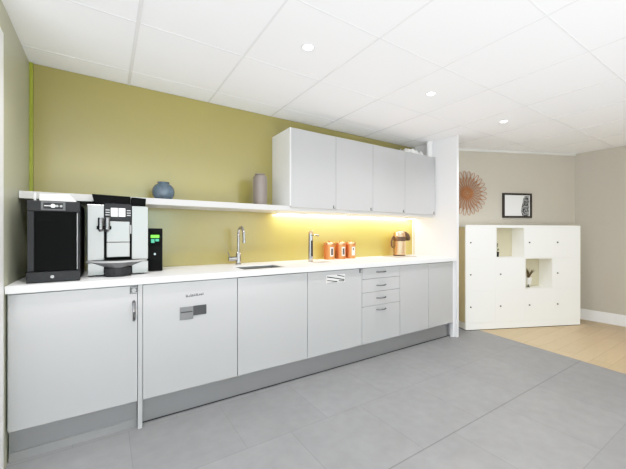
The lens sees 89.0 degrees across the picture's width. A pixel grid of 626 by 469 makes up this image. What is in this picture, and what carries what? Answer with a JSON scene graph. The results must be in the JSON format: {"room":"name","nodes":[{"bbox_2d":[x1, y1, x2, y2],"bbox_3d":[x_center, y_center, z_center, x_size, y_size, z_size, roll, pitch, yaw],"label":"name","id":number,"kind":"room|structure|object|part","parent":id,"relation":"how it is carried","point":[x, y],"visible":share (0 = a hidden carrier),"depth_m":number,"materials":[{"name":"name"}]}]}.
{"room":"office kitchen","nodes":[
{"label":"office kitchen","id":0,"kind":"room"},
{"bbox_2d":[0,0,28,468],"bbox_3d":[-1.672,0.015,1.714,0.100,2.275,0.812,0,0,-33],"label":"wall","id":1,"kind":"structure","parent":0,"point":[16,63],"depth_m":1.70,"materials":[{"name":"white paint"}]},
{"bbox_2d":[0,27,3,468],"bbox_3d":[-1.494,0.088,1.433,0.113,2.130,0.188,0,0,-33],"label":"trim","id":2,"kind":"structure","parent":1,"relation":"attached to","point":[1,31],"depth_m":1.51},
{"bbox_2d":[2,0,625,153],"bbox_3d":[1.399,-1.170,0.750,9.200,0.106,6.650,0,0,-33],"label":"ceiling","id":3,"kind":"structure","parent":0,"point":[555,70],"depth_m":2.05,"materials":[{"name":"tile"}]},
{"bbox_2d":[301,43,314,50],"bbox_3d":[-0.029,-1.121,1.903,0.086,0.004,0.086,0,0,-33],"label":"recessed light","id":4,"kind":"object","parent":3,"relation":"in","point":[306,46],"visible":1,"depth_m":1.90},
{"bbox_2d":[425,91,436,95],"bbox_3d":[0.937,-1.121,2.531,0.086,0.004,0.086,0,0,-33],"label":"recessed light","id":5,"kind":"object","parent":3,"relation":"in","point":[431,93],"visible":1,"depth_m":2.52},
{"bbox_2d":[5,328,625,468],"bbox_3d":[0.455,1.203,0.137,6.949,0.100,6.650,0,0,-33],"label":"floor","id":6,"kind":"structure","parent":0,"point":[475,399],"depth_m":1.94,"materials":[{"name":"grey tile"}]},
{"bbox_2d":[7,285,137,462],"bbox_3d":[-1.422,0.724,1.955,0.572,0.858,0.616,0,0,-33],"label":"base cabinet","id":7,"kind":"object","parent":6,"relation":"on","point":[72,354],"visible":0.95,"depth_m":1.71,"materials":[{"name":"white laminate"}]},
{"bbox_3d":[-1.044,0.447,1.860,0.017,0.127,0.044,0,0,-33],"label":"handle","id":8,"kind":"part","parent":7,"relation":"part of","materials":[{"name":"silver metal"}]},
{"bbox_2d":[5,255,456,293],"bbox_3d":[-0.113,0.272,2.826,3.720,0.038,0.621,0,0,-33],"label":"countertop","id":9,"kind":"structure","parent":7,"relation":"on","point":[216,271],"depth_m":2.21,"materials":[{"name":"white stone"}]},
{"bbox_2d":[26,193,84,283],"bbox_3d":[-1.514,0.013,1.902,0.225,0.477,0.504,0,0,-33],"label":"cooler","id":10,"kind":"object","parent":9,"relation":"on","point":[55,229],"visible":1,"depth_m":1.71,"materials":[{"name":"black plastic"}]},
{"bbox_3d":[-1.471,0.034,1.661,0.027,0.314,0.029,0,0,-33],"label":"door frame","id":11,"kind":"part","parent":10,"relation":"part of","materials":[{"name":"grey plastic"}]},
{"bbox_3d":[-1.386,-0.154,1.700,0.102,0.046,0.005,0,0,-33],"label":"control panel","id":12,"kind":"part","parent":10,"relation":"part of","materials":[{"name":"grey plastic"}]},
{"bbox_3d":[-1.390,0.223,1.711,0.225,0.057,0.036,0,0,-33],"label":"panel","id":13,"kind":"part","parent":10,"relation":"part of","materials":[{"name":"grey plastic"}]},
{"bbox_3d":[-1.391,-0.153,1.714,0.220,0.056,0.029,0,0,-33],"label":"panel","id":14,"kind":"part","parent":10,"relation":"part of","materials":[{"name":"grey plastic"}]},
{"bbox_3d":[-1.385,0.034,1.720,0.179,0.314,0.025,0,0,-33],"label":"glass door","id":15,"kind":"part","parent":10,"relation":"part of","materials":[{"name":"black glass"}]},
{"bbox_2d":[39,194,75,201],"bbox_3d":[-1.434,-0.203,1.808,0.160,0.041,0.199,0,0,-33],"label":"paper packet","id":16,"kind":"object","parent":10,"relation":"on","point":[45,197],"visible":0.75,"depth_m":1.73,"materials":[{"name":"white paper"}]},
{"bbox_3d":[-1.298,0.034,1.754,0.003,0.307,0.004,0,0,-33],"label":"edge handle","id":17,"kind":"part","parent":10,"relation":"part of","materials":[{"name":"silver metal"}]},
{"bbox_3d":[-1.304,0.034,1.770,0.011,0.314,0.029,0,0,-33],"label":"door frame","id":18,"kind":"part","parent":10,"relation":"part of","materials":[{"name":"grey metal"}]},
{"bbox_2d":[86,194,147,276],"bbox_3d":[-1.280,0.002,2.090,0.329,0.497,0.464,0,0,-33],"label":"coffee machine","id":19,"kind":"object","parent":9,"relation":"on","point":[117,228],"visible":1,"depth_m":1.96,"materials":[{"name":"silver plastic"}]},
{"bbox_3d":[-1.312,-0.014,1.924,0.084,0.339,0.012,0,0,-33],"label":"panel","id":20,"kind":"part","parent":19,"relation":"part of","materials":[{"name":"silver metal"}]},
{"bbox_3d":[-1.311,0.207,1.924,0.083,0.076,0.012,0,0,-33],"label":"panel","id":21,"kind":"part","parent":19,"relation":"part of","materials":[{"name":"silver metal"}]},
{"bbox_3d":[-1.263,-0.061,1.895,0.029,0.084,0.029,0,0,-33],"label":"spout","id":22,"kind":"part","parent":19,"relation":"part of","materials":[{"name":"silver metal"}]},
{"bbox_3d":[-1.234,-0.061,1.913,0.029,0.084,0.029,0,0,-33],"label":"spout","id":23,"kind":"part","parent":19,"relation":"part of","materials":[{"name":"silver metal"}]},
{"bbox_2d":[86,259,146,262],"bbox_3d":[-1.184,0.162,1.935,0.322,0.010,0.100,0,0,-33],"label":"drip tray","id":24,"kind":"object","parent":19,"relation":"on","point":[88,260],"depth_m":1.92,"materials":[{"name":"grey plastic"}]},
{"bbox_3d":[-1.187,0.224,1.940,0.135,0.052,0.073,0,0,-33],"label":"waste drawer","id":25,"kind":"part","parent":19,"relation":"part of","materials":[{"name":"grey plastic"}]},
{"bbox_3d":[-1.213,-0.140,1.984,0.143,0.105,0.018,0,0,-33],"label":"display panel","id":26,"kind":"part","parent":19,"relation":"part of","materials":[{"name":"grey plastic"}]},
{"bbox_3d":[-1.210,0.027,1.980,0.122,0.221,0.028,0,0,-33],"label":"panel","id":27,"kind":"part","parent":19,"relation":"part of","materials":[{"name":"silver metal"}]},
{"bbox_3d":[-1.115,0.207,2.052,0.092,0.076,0.012,0,0,-33],"label":"panel","id":28,"kind":"part","parent":19,"relation":"part of","materials":[{"name":"silver metal"}]},
{"bbox_3d":[-1.115,-0.014,2.052,0.092,0.339,0.012,0,0,-33],"label":"panel","id":29,"kind":"part","parent":19,"relation":"part of","materials":[{"name":"silver metal"}]},
{"bbox_2d":[147,228,162,270],"bbox_3d":[-1.145,0.103,2.291,0.091,0.296,0.194,0,0,-33],"label":"box","id":30,"kind":"object","parent":9,"relation":"on","point":[155,235],"visible":0.91,"depth_m":2.21,"materials":[{"name":"black plastic"}]},
{"bbox_2d":[227,226,245,264],"bbox_3d":[-0.634,0.089,2.648,0.126,0.326,0.174,0,0,-33],"label":"mixer tap","id":31,"kind":"object","parent":9,"relation":"on","point":[237,258],"visible":1,"depth_m":2.70,"materials":[{"name":"silver metal"}]},
{"bbox_3d":[-0.600,0.039,2.663,0.023,0.226,0.156,0,0,-33],"label":"spout","id":32,"kind":"part","parent":31,"relation":"part of","materials":[{"name":"silver metal"}]},
{"bbox_2d":[236,265,287,276],"bbox_3d":[-0.423,0.346,2.530,0.358,0.173,0.278,0,0,-33],"label":"sink","id":33,"kind":"object","parent":9,"relation":"in","point":[264,266],"visible":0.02,"depth_m":2.65,"materials":[{"name":"metal"}]},
{"bbox_2d":[307,231,318,261],"bbox_3d":[0.007,0.106,2.965,0.060,0.292,0.168,0,0,-33],"label":"water tap","id":34,"kind":"object","parent":9,"relation":"on","point":[310,233],"visible":1,"depth_m":2.99,"materials":[{"name":"silver metal"}]},
{"bbox_2d":[324,241,334,259],"bbox_3d":[0.166,0.155,3.282,0.112,0.194,0.112,0,0,-33],"label":"canister","id":35,"kind":"object","parent":9,"relation":"on","point":[328,246],"visible":1,"depth_m":3.23,"materials":[{"name":"orange metal"}]},
{"bbox_3d":[0.166,0.088,3.282,0.112,0.026,0.112,0,0,-33],"label":"lid","id":36,"kind":"part","parent":35,"relation":"part of","materials":[{"name":"orange metal"}]},
{"bbox_2d":[335,240,345,258],"bbox_3d":[0.291,0.155,3.363,0.112,0.194,0.112,0,0,-33],"label":"canister","id":37,"kind":"object","parent":9,"relation":"on","point":[340,247],"visible":0.99,"depth_m":3.31,"materials":[{"name":"orange metal"}]},
{"bbox_3d":[0.291,0.088,3.364,0.112,0.026,0.112,0,0,-33],"label":"lid","id":38,"kind":"part","parent":37,"relation":"part of","materials":[{"name":"orange metal"}]},
{"bbox_2d":[346,240,355,258],"bbox_3d":[0.404,0.155,3.437,0.112,0.194,0.112,0,0,-33],"label":"canister","id":39,"kind":"object","parent":9,"relation":"on","point":[350,246],"visible":0.96,"depth_m":3.39,"materials":[{"name":"orange metal"}]},
{"bbox_2d":[382,255,416,257],"bbox_3d":[1.006,0.250,3.703,0.320,0.005,0.240,0,0,-33],"label":"serving tray","id":40,"kind":"object","parent":9,"relation":"on","point":[406,255],"visible":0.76,"depth_m":3.67,"materials":[{"name":"grey plastic"}]},
{"bbox_2d":[391,231,409,255],"bbox_3d":[1.040,0.098,3.805,0.246,0.298,0.148,0,0,-15],"label":"flask","id":41,"kind":"object","parent":40,"relation":"on","point":[399,238],"visible":1,"depth_m":3.75,"materials":[{"name":"brown metal"}]},
{"bbox_2d":[137,284,141,428],"bbox_3d":[-1.184,0.723,2.135,0.024,0.860,0.574,0,0,-33],"label":"end panel","id":42,"kind":"object","parent":6,"relation":"on","point":[139,294],"visible":0.34,"depth_m":1.90,"materials":[{"name":"white laminate"}]},
{"bbox_2d":[142,277,236,398],"bbox_3d":[-0.928,0.639,2.301,0.584,0.689,0.574,0,0,-33],"label":"base cabinet","id":43,"kind":"object","parent":6,"relation":"on","point":[177,354],"visible":0.79,"depth_m":2.04,"materials":[{"name":"white paint"}]},
{"bbox_2d":[180,304,205,319],"bbox_3d":[-0.772,0.499,2.057,0.165,0.083,0.004,0,0,-33],"label":"sticker","id":44,"kind":"object","parent":43,"relation":"attached to","point":[186,313],"visible":1,"depth_m":2.05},
{"bbox_2d":[236,272,306,375],"bbox_3d":[-0.441,0.639,2.617,0.573,0.689,0.574,0,0,-33],"label":"base cabinet","id":45,"kind":"object","parent":6,"relation":"on","point":[271,309],"visible":0.84,"depth_m":2.36,"materials":[{"name":"white paint"}]},
{"bbox_2d":[142,324,447,422],"bbox_3d":[0.242,1.071,2.799,3.093,0.164,0.014,0,0,-33],"label":"plinth","id":46,"kind":"object","parent":6,"relation":"on","point":[156,407],"visible":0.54,"depth_m":2.43,"materials":[{"name":"metal"}]},
{"bbox_2d":[307,268,362,357],"bbox_3d":[0.046,0.639,2.926,0.577,0.689,0.586,0,0,-33],"label":"base cabinet","id":47,"kind":"object","parent":6,"relation":"on","point":[334,310],"visible":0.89,"depth_m":2.67,"materials":[{"name":"white paint"}]},
{"bbox_2d":[326,274,344,283],"bbox_3d":[0.193,0.369,2.684,0.195,0.068,0.003,0,0,-33],"label":"notice","id":48,"kind":"object","parent":47,"relation":"attached to","point":[337,278],"visible":1,"depth_m":2.68,"materials":[{"name":"white paper"}]},
{"bbox_2d":[362,265,399,344],"bbox_3d":[0.499,0.639,3.205,0.490,0.689,0.612,0,0,-33],"label":"drawer unit","id":49,"kind":"object","parent":6,"relation":"on","point":[380,285],"visible":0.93,"depth_m":2.97,"materials":[{"name":"grey laminate"}]},
{"bbox_3d":[0.639,0.817,2.988,0.487,0.334,0.019,0,0,-33],"label":"drawer","id":50,"kind":"part","parent":49,"relation":"part of","materials":[{"name":"grey laminate"}]},
{"bbox_3d":[0.639,0.586,2.988,0.487,0.122,0.019,0,0,-33],"label":"drawer","id":51,"kind":"part","parent":49,"relation":"part of","materials":[{"name":"white paint"}]},
{"bbox_3d":[0.639,0.462,2.988,0.487,0.119,0.019,0,0,-33],"label":"drawer","id":52,"kind":"part","parent":49,"relation":"part of","materials":[{"name":"white paint"}]},
{"bbox_3d":[0.639,0.350,2.988,0.487,0.100,0.019,0,0,-33],"label":"drawer","id":53,"kind":"part","parent":49,"relation":"part of","materials":[{"name":"white paint"}]},
{"bbox_2d":[399,261,452,334],"bbox_3d":[1.057,0.639,3.591,0.863,0.689,0.574,0,0,-33],"label":"base cabinet","id":54,"kind":"object","parent":6,"relation":"on","point":[426,289],"visible":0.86,"depth_m":3.33,"materials":[{"name":"white paint"}]},
{"bbox_3d":[1.028,0.642,3.241,0.429,0.684,0.019,0,0,-33],"label":"door","id":55,"kind":"part","parent":54,"relation":"part of","materials":[{"name":"white paint"}]},
{"bbox_3d":[1.390,0.642,3.476,0.427,0.684,0.019,0,0,-33],"label":"door","id":56,"kind":"part","parent":54,"relation":"part of","materials":[{"name":"white paint"}]},
{"bbox_2d":[450,261,453,336],"bbox_3d":[1.579,0.723,3.609,0.028,0.860,0.032,0,0,-33],"label":"filler panel","id":57,"kind":"object","parent":6,"relation":"on","point":[452,323],"visible":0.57,"depth_m":3.59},
{"bbox_2d":[412,135,458,336],"bbox_3d":[1.459,0.015,3.854,0.036,2.275,0.634,0,0,-33],"label":"wall","id":58,"kind":"structure","parent":0,"point":[438,235],"depth_m":3.69,"materials":[{"name":"white paint"}]},
{"bbox_2d":[413,147,574,254],"bbox_3d":[2.485,-0.010,4.295,2.437,2.326,0.100,0,0,-9],"label":"wall","id":59,"kind":"structure","parent":0,"point":[550,179],"depth_m":4.29,"materials":[{"name":"grey paint"}]},
{"bbox_2d":[459,171,486,214],"bbox_3d":[2.007,-0.542,4.147,0.586,0.582,0.020,0,0,-9],"label":"wall decoration","id":60,"kind":"object","parent":59,"relation":"attached to","point":[471,193],"visible":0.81,"depth_m":4.15,"materials":[{"name":"metal"}]},
{"bbox_2d":[502,193,531,217],"bbox_3d":[2.737,-0.393,4.270,0.436,0.330,0.022,0,0,-9],"label":"picture frame","id":61,"kind":"object","parent":59,"relation":"attached to","point":[514,205],"visible":1,"depth_m":4.27,"materials":[{"name":"brown wood"}]},
{"bbox_2d":[459,148,575,155],"bbox_3d":[2.483,-1.109,4.234,2.335,0.027,0.017,0,0,-9],"label":"trim","id":62,"kind":"structure","parent":59,"relation":"attached to","point":[472,150],"depth_m":4.27,"materials":[{"name":"white paint"}]},
{"bbox_2d":[481,319,625,373],"bbox_3d":[3.937,1.203,2.399,3.146,0.100,6.650,0,0,-33],"label":"floor","id":63,"kind":"structure","parent":0,"point":[592,342],"depth_m":3.48,"materials":[{"name":"brown wood"}]},
{"bbox_2d":[459,225,579,330],"bbox_3d":[2.605,0.518,4.088,1.600,1.270,0.299,0,0,-9],"label":"cabinet","id":64,"kind":"object","parent":63,"relation":"on","point":[494,293],"visible":0.98,"depth_m":3.95,"materials":[{"name":"white wood"}]},
{"bbox_3d":[1.821,0.483,3.977,0.016,1.161,0.262,0,0,-9],"label":"panel","id":65,"kind":"part","parent":64,"relation":"part of","materials":[{"name":"beige wood"}]},
{"bbox_3d":[2.032,0.094,3.867,0.399,0.381,0.019,0,0,-9],"label":"door","id":66,"kind":"part","parent":64,"relation":"part of","materials":[{"name":"white laminate"}]},
{"bbox_3d":[2.032,0.481,3.867,0.399,0.391,0.019,0,0,-9],"label":"door","id":67,"kind":"part","parent":64,"relation":"part of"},
{"bbox_3d":[2.032,0.871,3.867,0.399,0.387,0.019,0,0,-9],"label":"door","id":68,"kind":"part","parent":64,"relation":"part of","materials":[{"name":"white wood"}]},
{"bbox_3d":[2.428,0.481,3.928,0.399,0.391,0.019,0,0,-9],"label":"door","id":69,"kind":"part","parent":64,"relation":"part of","materials":[{"name":"white laminate"}]},
{"bbox_3d":[2.428,0.871,3.928,0.399,0.387,0.019,0,0,-9],"label":"door","id":70,"kind":"part","parent":64,"relation":"part of","materials":[{"name":"white wood"}]},
{"bbox_3d":[2.428,0.094,3.928,0.397,0.379,0.019,0,0,-9],"label":"cubby frame","id":71,"kind":"part","parent":64,"relation":"part of","materials":[{"name":"white laminate"}]},
{"bbox_3d":[2.604,-0.108,4.093,1.600,0.020,0.290,0,0,-9],"label":"panel","id":72,"kind":"part","parent":64,"relation":"part of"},
{"bbox_2d":[526,268,532,286],"bbox_3d":[2.802,0.545,4.115,0.187,0.246,0.098,0,0,-33],"label":"potted plant","id":73,"kind":"object","parent":64,"relation":"in","point":[528,278],"visible":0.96,"depth_m":4.07,"materials":[{"name":"grey plastic"}]},
{"bbox_3d":[2.758,0.586,4.081,0.076,0.084,0.076,0,0,-33],"label":"pot","id":74,"kind":"part","parent":73,"relation":"part of","materials":[{"name":"white ceramic"}]},
{"bbox_3d":[2.823,0.094,3.989,0.399,0.381,0.019,0,0,-9],"label":"door","id":75,"kind":"part","parent":64,"relation":"part of","materials":[{"name":"white laminate"}]},
{"bbox_3d":[2.823,0.871,3.989,0.399,0.387,0.019,0,0,-9],"label":"door","id":76,"kind":"part","parent":64,"relation":"part of","materials":[{"name":"white laminate"}]},
{"bbox_3d":[2.823,0.481,3.989,0.397,0.389,0.019,0,0,-9],"label":"cubby frame","id":77,"kind":"part","parent":64,"relation":"part of","materials":[{"name":"white laminate"}]},
{"bbox_3d":[3.218,0.481,4.050,0.399,0.391,0.019,0,0,-9],"label":"door","id":78,"kind":"part","parent":64,"relation":"part of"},
{"bbox_3d":[3.218,0.094,4.050,0.399,0.381,0.019,0,0,-9],"label":"door","id":79,"kind":"part","parent":64,"relation":"part of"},
{"bbox_3d":[3.218,0.871,4.050,0.399,0.387,0.019,0,0,-9],"label":"door","id":80,"kind":"part","parent":64,"relation":"part of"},
{"bbox_2d":[575,145,625,314],"bbox_3d":[5.123,-0.010,2.328,0.135,2.326,5.241,0,0,-34],"label":"wall","id":81,"kind":"structure","parent":0,"point":[600,175],"depth_m":4.17,"materials":[{"name":"grey paint"}]},
{"bbox_2d":[580,309,625,326],"bbox_3d":[5.078,1.081,2.270,0.016,0.143,5.151,0,0,-34],"label":"baseboard","id":82,"kind":"structure","parent":81,"relation":"attached to","point":[591,315],"depth_m":4.16,"materials":[{"name":"white paint"}]},
{"bbox_3d":[-1.393,-0.010,2.444,6.364,2.326,0.108,0,0,-33],"label":"wall","id":83,"kind":"structure","parent":0,"visible":0},
{"bbox_2d":[29,62,33,190],"bbox_3d":[-1.836,-0.435,2.076,0.019,1.373,0.023,0,0,-33],"label":"trim","id":84,"kind":"structure","parent":83,"relation":"attached to","point":[31,65],"depth_m":2.07,"materials":[{"name":"paint"}]},
{"bbox_2d":[34,64,411,270],"bbox_3d":[-0.278,-0.434,3.095,3.701,1.372,0.010,0,0,-33],"label":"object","id":85,"kind":"structure","parent":83,"relation":"attached to","point":[93,135],"depth_m":2.58,"materials":[{"name":"green paint"}]},
{"bbox_2d":[19,191,433,217],"bbox_3d":[-0.195,-0.230,2.951,3.720,0.042,0.321,0,0,-33],"label":"wall shelf","id":86,"kind":"object","parent":83,"relation":"attached to","point":[84,199],"visible":0.69,"depth_m":2.52,"materials":[{"name":"white laminate"}]},
{"bbox_2d":[152,181,174,198],"bbox_3d":[-1.099,-0.319,2.341,0.154,0.135,0.154,0,0,-33],"label":"vase","id":87,"kind":"object","parent":86,"relation":"on","point":[161,190],"visible":0.88,"depth_m":2.29,"materials":[{"name":"blue ceramic"}]},
{"bbox_2d":[253,173,266,204],"bbox_3d":[-0.457,-0.389,2.752,0.122,0.276,0.122,0,0,-33],"label":"vase","id":88,"kind":"object","parent":86,"relation":"on","point":[259,180],"visible":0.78,"depth_m":2.70,"materials":[{"name":"beige ceramic"}]},
{"bbox_2d":[276,213,415,219],"bbox_3d":[0.477,-0.201,3.508,1.940,0.014,0.030,0,0,-33],"label":"light","id":89,"kind":"object","parent":86,"relation":"attached to","point":[276,213],"visible":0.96,"depth_m":3.38,"materials":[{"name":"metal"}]},
{"bbox_2d":[272,127,335,209],"bbox_3d":[-0.082,-0.581,3.003,0.492,0.686,0.358,0,0,-33],"label":"upper cabinet","id":90,"kind":"object","parent":83,"relation":"attached to","point":[303,161],"visible":0.97,"depth_m":2.85,"materials":[{"name":"grey laminate"}]},
{"bbox_2d":[336,137,372,211],"bbox_3d":[0.324,-0.581,3.266,0.472,0.686,0.358,0,0,-33],"label":"upper cabinet","id":91,"kind":"object","parent":83,"relation":"attached to","point":[354,159],"visible":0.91,"depth_m":3.12,"materials":[{"name":"grey laminate"}]},
{"bbox_2d":[373,145,404,212],"bbox_3d":[0.723,-0.581,3.526,0.479,0.686,0.358,0,0,-33],"label":"upper cabinet","id":92,"kind":"object","parent":83,"relation":"attached to","point":[388,163],"visible":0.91,"depth_m":3.38,"materials":[{"name":"grey laminate"}]},
{"bbox_2d":[405,151,434,214],"bbox_3d":[1.145,-0.581,3.800,0.525,0.686,0.358,0,0,-33],"label":"upper cabinet","id":93,"kind":"object","parent":83,"relation":"attached to","point":[419,169],"visible":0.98,"depth_m":3.65,"materials":[{"name":"grey laminate"}]},
{"bbox_2d":[400,148,422,154],"bbox_3d":[1.154,-0.965,3.733,0.348,0.075,0.120,0,0,-33],"label":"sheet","id":94,"kind":"object","parent":93,"relation":"on","point":[405,149],"visible":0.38,"depth_m":3.68,"materials":[{"name":"white paper"}]},
{"bbox_2d":[425,141,432,156],"bbox_3d":[1.399,-1.023,3.836,0.086,0.196,0.086,0,0,-33],"label":"pipe","id":95,"kind":"object","parent":93,"relation":"on","point":[428,144],"visible":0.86,"depth_m":3.80,"materials":[{"name":"white paint"}]}
]}

